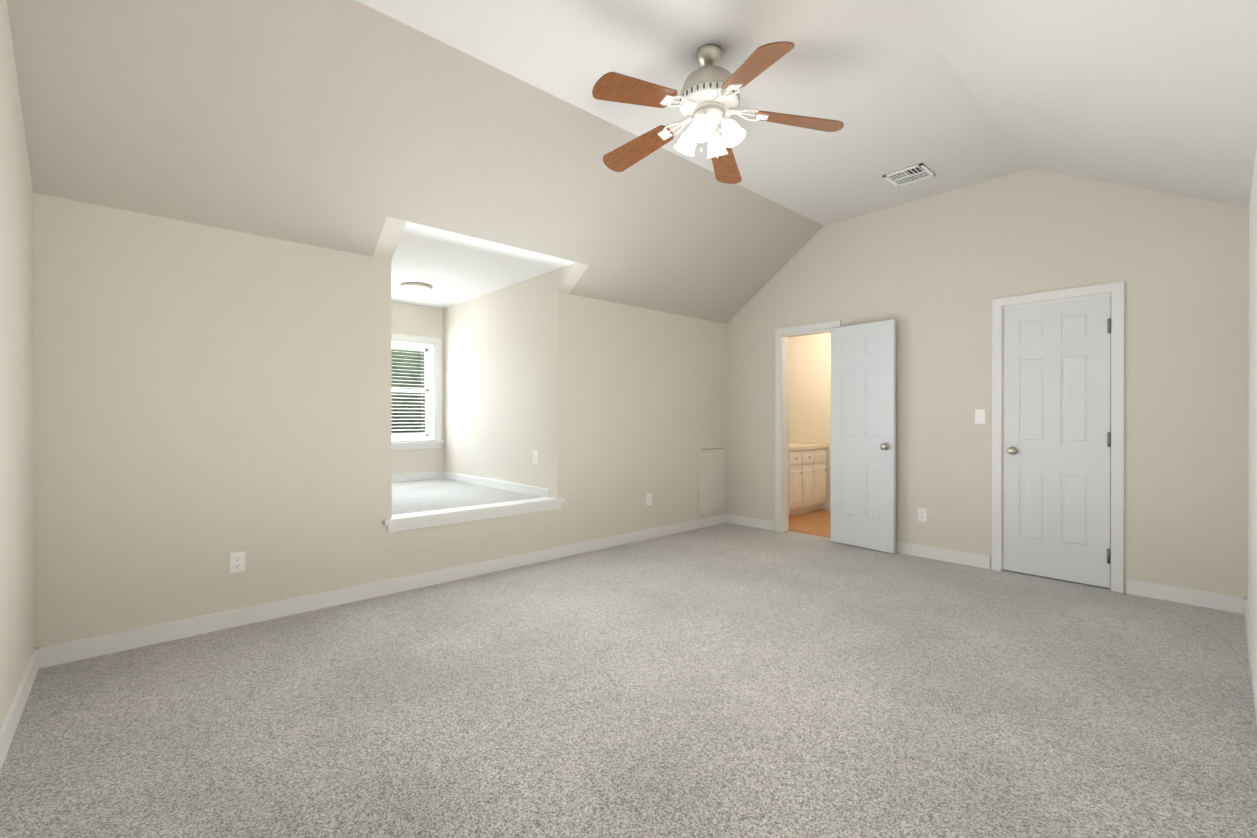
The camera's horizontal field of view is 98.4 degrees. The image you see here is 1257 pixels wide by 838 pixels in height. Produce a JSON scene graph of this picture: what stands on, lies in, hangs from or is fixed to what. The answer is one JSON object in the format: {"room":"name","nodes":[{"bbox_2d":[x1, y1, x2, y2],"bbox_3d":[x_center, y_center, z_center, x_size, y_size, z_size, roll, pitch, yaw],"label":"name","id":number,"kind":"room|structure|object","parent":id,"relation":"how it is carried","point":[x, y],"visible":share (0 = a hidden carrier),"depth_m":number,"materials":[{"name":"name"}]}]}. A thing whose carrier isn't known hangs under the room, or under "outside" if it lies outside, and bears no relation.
{"room":"empty bedroom","nodes":[
{"label":"empty bedroom","id":0,"kind":"room"},
{"bbox_2d":[0,0,34,729],"bbox_3d":[-1.535,-0.339,1.081,0.120,3.040,3.880,0,0,-42],"label":"wall","id":1,"kind":"structure","parent":0,"point":[17,581],"depth_m":2.14,"materials":[{"name":"paint"}]},
{"bbox_2d":[0,647,43,770],"bbox_3d":[-1.489,1.133,1.134,0.014,0.095,3.810,0,0,-42],"label":"baseboard","id":2,"kind":"structure","parent":1,"relation":"attached to","point":[10,724],"depth_m":2.12,"materials":[{"name":"white wood"}]},
{"bbox_2d":[33,193,726,647],"bbox_3d":[-0.887,0.051,4.383,5.530,2.240,0.120,0,0,-42],"label":"wall","id":3,"kind":"structure","parent":0,"point":[203,401],"depth_m":3.10,"materials":[{"name":"paint"}]},
{"bbox_2d":[230,551,244,573],"bbox_3d":[-2.221,0.815,3.080,0.072,0.116,0.008,0,0,-42],"label":"electrical outlet","id":4,"kind":"object","parent":3,"relation":"attached to","point":[237,562],"visible":1,"depth_m":3.08,"materials":[{"name":"white plastic"}]},
{"bbox_2d":[44,514,727,666],"bbox_3d":[-0.842,1.124,4.337,5.290,0.095,0.014,0,0,-42],"label":"baseboard","id":5,"kind":"structure","parent":3,"relation":"attached to","point":[60,653],"depth_m":3.35,"materials":[{"name":"white wood"}]},
{"bbox_2d":[383,497,564,531],"bbox_3d":[-1.130,0.713,4.147,1.460,0.087,0.165,0,0,-42],"label":"trim","id":6,"kind":"structure","parent":3,"relation":"attached to","point":[407,521],"depth_m":4.02,"materials":[{"name":"white wood"}]},
{"bbox_2d":[646,493,651,505],"bbox_3d":[0.201,0.784,5.293,0.072,0.116,0.008,0,0,-42],"label":"electrical outlet","id":7,"kind":"object","parent":3,"relation":"attached to","point":[648,498],"visible":1,"depth_m":5.29,"materials":[{"name":"white plastic"}]},
{"bbox_2d":[700,448,724,514],"bbox_3d":[0.927,0.677,5.944,0.402,0.703,0.026,0,0,-42],"label":"attic access hatch","id":8,"kind":"object","parent":3,"relation":"attached to","point":[712,480],"visible":0.94,"depth_m":5.93,"materials":[{"name":"paint"}]},
{"bbox_2d":[373,217,412,581],"bbox_3d":[-2.346,-0.104,4.386,0.120,2.550,2.648,0,0,-42],"label":"wall","id":9,"kind":"structure","parent":0,"point":[389,317],"depth_m":3.62,"materials":[{"name":"paint"}]},
{"bbox_2d":[7,0,823,323],"bbox_3d":[-0.492,-1.528,3.947,5.530,0.920,1.290,0,0,-42],"label":"ceiling","id":10,"kind":"structure","parent":0,"point":[349,126],"depth_m":2.89,"materials":[{"name":"paint"}]},
{"bbox_2d":[413,305,444,472],"bbox_3d":[-2.656,-0.293,5.814,1.350,1.940,0.120,0,0,-42],"label":"wall","id":11,"kind":"structure","parent":0,"point":[427,321],"depth_m":6.13,"materials":[{"name":"paint"}]},
{"bbox_2d":[392,471,443,481],"bbox_3d":[-2.618,0.640,5.761,1.290,0.075,0.014,0,0,-42],"label":"baseboard","id":12,"kind":"structure","parent":11,"relation":"attached to","point":[429,475],"depth_m":6.01,"materials":[{"name":"white wood"}]},
{"bbox_2d":[392,333,444,449],"bbox_3d":[-2.639,-0.293,5.796,1.320,1.250,0.170,0,0,-42],"label":"dormer window","id":13,"kind":"structure","parent":11,"relation":"in","point":[435,384],"depth_m":6.15,"materials":[{"name":"white"}]},
{"bbox_2d":[392,341,433,440],"bbox_3d":[-2.634,-0.300,5.790,1.110,1.078,0.048,0,0,-42],"label":"window blind","id":14,"kind":"object","parent":13,"relation":"attached to","point":[406,344],"visible":0.31,"depth_m":6.00,"materials":[{"name":"white plastic"}]},
{"bbox_2d":[392,478,541,514],"bbox_3d":[-1.937,0.924,5.031,1.350,0.490,2.250,0,0,-42],"label":"floor","id":15,"kind":"structure","parent":0,"point":[413,496],"depth_m":4.82,"materials":[{"name":"carpet"}]},
{"bbox_2d":[391,221,576,308],"bbox_3d":[-1.803,-1.320,4.878,1.350,0.120,2.648,0,0,-42],"label":"ceiling","id":16,"kind":"structure","parent":0,"point":[451,268],"depth_m":4.45,"materials":[{"name":"paint"}]},
{"bbox_2d":[401,282,432,297],"bbox_3d":[-2.003,-1.200,5.134,0.280,0.121,0.280,0,0,-42],"label":"ceiling light","id":17,"kind":"object","parent":16,"relation":"in","point":[416,289],"visible":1,"depth_m":5.05,"materials":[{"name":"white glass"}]},
{"bbox_2d":[445,262,588,546],"bbox_3d":[-1.261,-0.107,5.377,0.120,2.550,2.648,0,0,-42],"label":"wall","id":18,"kind":"structure","parent":0,"point":[505,382],"depth_m":5.08,"materials":[{"name":"paint"}]},
{"bbox_2d":[444,471,548,496],"bbox_3d":[-1.404,0.641,5.437,0.014,0.075,2.130,0,0,-42],"label":"baseboard","id":19,"kind":"structure","parent":18,"relation":"attached to","point":[540,492],"depth_m":5.26,"materials":[{"name":"white wood"}]},
{"bbox_2d":[533,451,536,463],"bbox_3d":[-0.832,0.340,4.814,0.008,0.116,0.072,0,0,-42],"label":"outlet","id":20,"kind":"object","parent":18,"relation":"attached to","point":[534,457],"visible":1,"depth_m":4.81,"materials":[{"name":"white plastic"}]},
{"bbox_2d":[0,523,1256,837],"bbox_3d":[0.462,1.236,2.910,5.530,0.120,4.120,0,0,-42],"label":"floor carpet","id":21,"kind":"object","parent":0,"point":[728,681],"visible":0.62,"depth_m":2.18,"materials":[{"name":"grey carpet"}]},
{"bbox_2d":[356,0,1030,225],"bbox_3d":[0.496,-1.924,2.864,5.530,0.120,1.640,0,0,-42],"label":"ceiling","id":22,"kind":"structure","parent":0,"point":[885,84],"depth_m":2.94,"materials":[{"name":"paint"}]},
{"bbox_2d":[592,41,843,183],"bbox_3d":[0.372,-1.597,2.756,1.273,0.535,1.280,0,0,-42],"label":"fan","id":23,"kind":"object","parent":22,"relation":"hanging from","point":[709,100],"visible":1,"depth_m":2.69,"materials":[{"name":"brown wood"}]},
{"bbox_2d":[883,163,935,186],"bbox_3d":[2.146,-1.862,4.149,0.280,0.012,0.280,0,0,-42],"label":"ceiling vent","id":24,"kind":"object","parent":22,"relation":"in","point":[911,174],"visible":1,"depth_m":4.14,"materials":[{"name":"grey metal"}]},
{"bbox_2d":[789,509,829,537],"bbox_3d":[2.251,1.214,6.238,1.600,0.104,2.140,0,0,-42],"label":"floor","id":25,"kind":"structure","parent":0,"point":[816,522],"depth_m":6.03,"materials":[{"name":"brown wood"}]},
{"bbox_2d":[789,443,827,515],"bbox_3d":[1.986,0.694,6.830,0.941,0.940,0.659,0,0,-42],"label":"vanity cabinet","id":26,"kind":"object","parent":25,"relation":"on","point":[807,477],"visible":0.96,"depth_m":6.59,"materials":[{"name":"white wood"}]},
{"bbox_2d":[789,332,830,502],"bbox_3d":[2.797,-0.056,6.733,0.120,2.440,2.140,0,0,-42],"label":"wall","id":27,"kind":"structure","parent":0,"point":[809,389],"depth_m":7.03,"materials":[{"name":"paint"}]},
{"bbox_2d":[821,503,829,509],"bbox_3d":[2.748,1.117,6.692,0.014,0.095,1.900,0,0,-42],"label":"baseboard","id":28,"kind":"structure","parent":27,"relation":"attached to","point":[825,506],"depth_m":6.92,"materials":[{"name":"white wood"}]},
{"bbox_2d":[726,169,1248,597],"bbox_3d":[2.459,-0.350,4.731,0.120,3.040,3.880,0,0,-42],"label":"wall","id":29,"kind":"structure","parent":0,"point":[933,276],"depth_m":4.08,"materials":[{"name":"paint"}]},
{"bbox_2d":[728,514,774,530],"bbox_3d":[1.323,1.119,5.879,0.014,0.095,0.598,0,0,-42],"label":"baseboard","id":30,"kind":"structure","parent":29,"relation":"attached to","point":[734,519],"depth_m":5.86,"materials":[{"name":"white wood"}]},
{"bbox_2d":[830,319,895,553],"bbox_3d":[2.111,0.150,4.915,0.169,2.015,0.602,0,0,-37],"label":"bathroom door","id":31,"kind":"structure","parent":29,"relation":"in","point":[863,441],"depth_m":4.88,"materials":[{"name":"white wood"}]},
{"bbox_2d":[918,508,926,522],"bbox_3d":[2.493,0.816,4.602,0.008,0.116,0.072,0,0,-42],"label":"electrical outlet","id":32,"kind":"object","parent":29,"relation":"attached to","point":[922,514],"visible":1,"depth_m":4.60,"materials":[{"name":"white plastic"}]},
{"bbox_2d":[895,541,989,568],"bbox_3d":[2.418,1.123,4.681,0.014,0.095,1.201,0,0,-42],"label":"baseboard","id":33,"kind":"structure","parent":29,"relation":"attached to","point":[981,561],"depth_m":4.47,"materials":[{"name":"white wood"}]},
{"bbox_2d":[975,409,985,423],"bbox_3d":[2.776,-0.018,4.283,0.017,0.116,0.072,0,0,-42],"label":"light switch","id":34,"kind":"object","parent":29,"relation":"attached to","point":[980,416],"visible":1,"depth_m":4.28,"materials":[{"name":"white plastic"}]},
{"bbox_2d":[1003,295,1110,587],"bbox_3d":[3.109,0.153,3.961,0.169,2.015,0.622,0,0,-42],"label":"closet door","id":35,"kind":"structure","parent":29,"relation":"in","point":[1056,440],"depth_m":3.93,"materials":[{"name":"white wood"}]},
{"bbox_2d":[1126,579,1239,612],"bbox_3d":[3.523,1.126,3.471,0.014,0.095,0.498,0,0,-42],"label":"baseboard","id":36,"kind":"structure","parent":29,"relation":"attached to","point":[1140,588],"depth_m":3.45,"materials":[{"name":"white wood"}]},
{"bbox_2d":[902,0,1256,207],"bbox_3d":[1.450,-1.621,1.821,5.530,0.720,1.190,0,0,-42],"label":"ceiling","id":37,"kind":"structure","parent":0,"point":[1157,95],"depth_m":2.48,"materials":[{"name":"paint"}]},
{"bbox_2d":[1248,149,1256,660],"bbox_3d":[1.811,-0.040,1.430,5.530,2.440,0.120,0,0,-42],"label":"wall","id":38,"kind":"structure","parent":0,"point":[1252,468],"depth_m":2.76,"materials":[{"name":"paint"}]},
{"bbox_2d":[1240,597,1256,724],"bbox_3d":[1.766,1.132,1.483,5.290,0.095,0.014,0,0,-42],"label":"baseboard","id":39,"kind":"structure","parent":38,"relation":"attached to","point":[1244,607],"depth_m":2.61,"materials":[{"name":"white wood"}]},
{"label":"outside","id":40,"kind":"structure","parent":0,"visible":0},
{"bbox_3d":[-21.540,4.206,27.137,85.000,0.200,51.060,0,0,-42],"label":"ground","id":41,"kind":"structure","parent":40,"visible":0},
{"bbox_2d":[392,349,424,434],"bbox_3d":[-9.713,-0.027,16.183,14.343,8.328,14.583,0,0,-42],"label":"trees","id":42,"kind":"object","parent":41,"relation":"on","point":[407,377],"depth_m":11.40,"materials":[{"name":"plant"}]}
]}

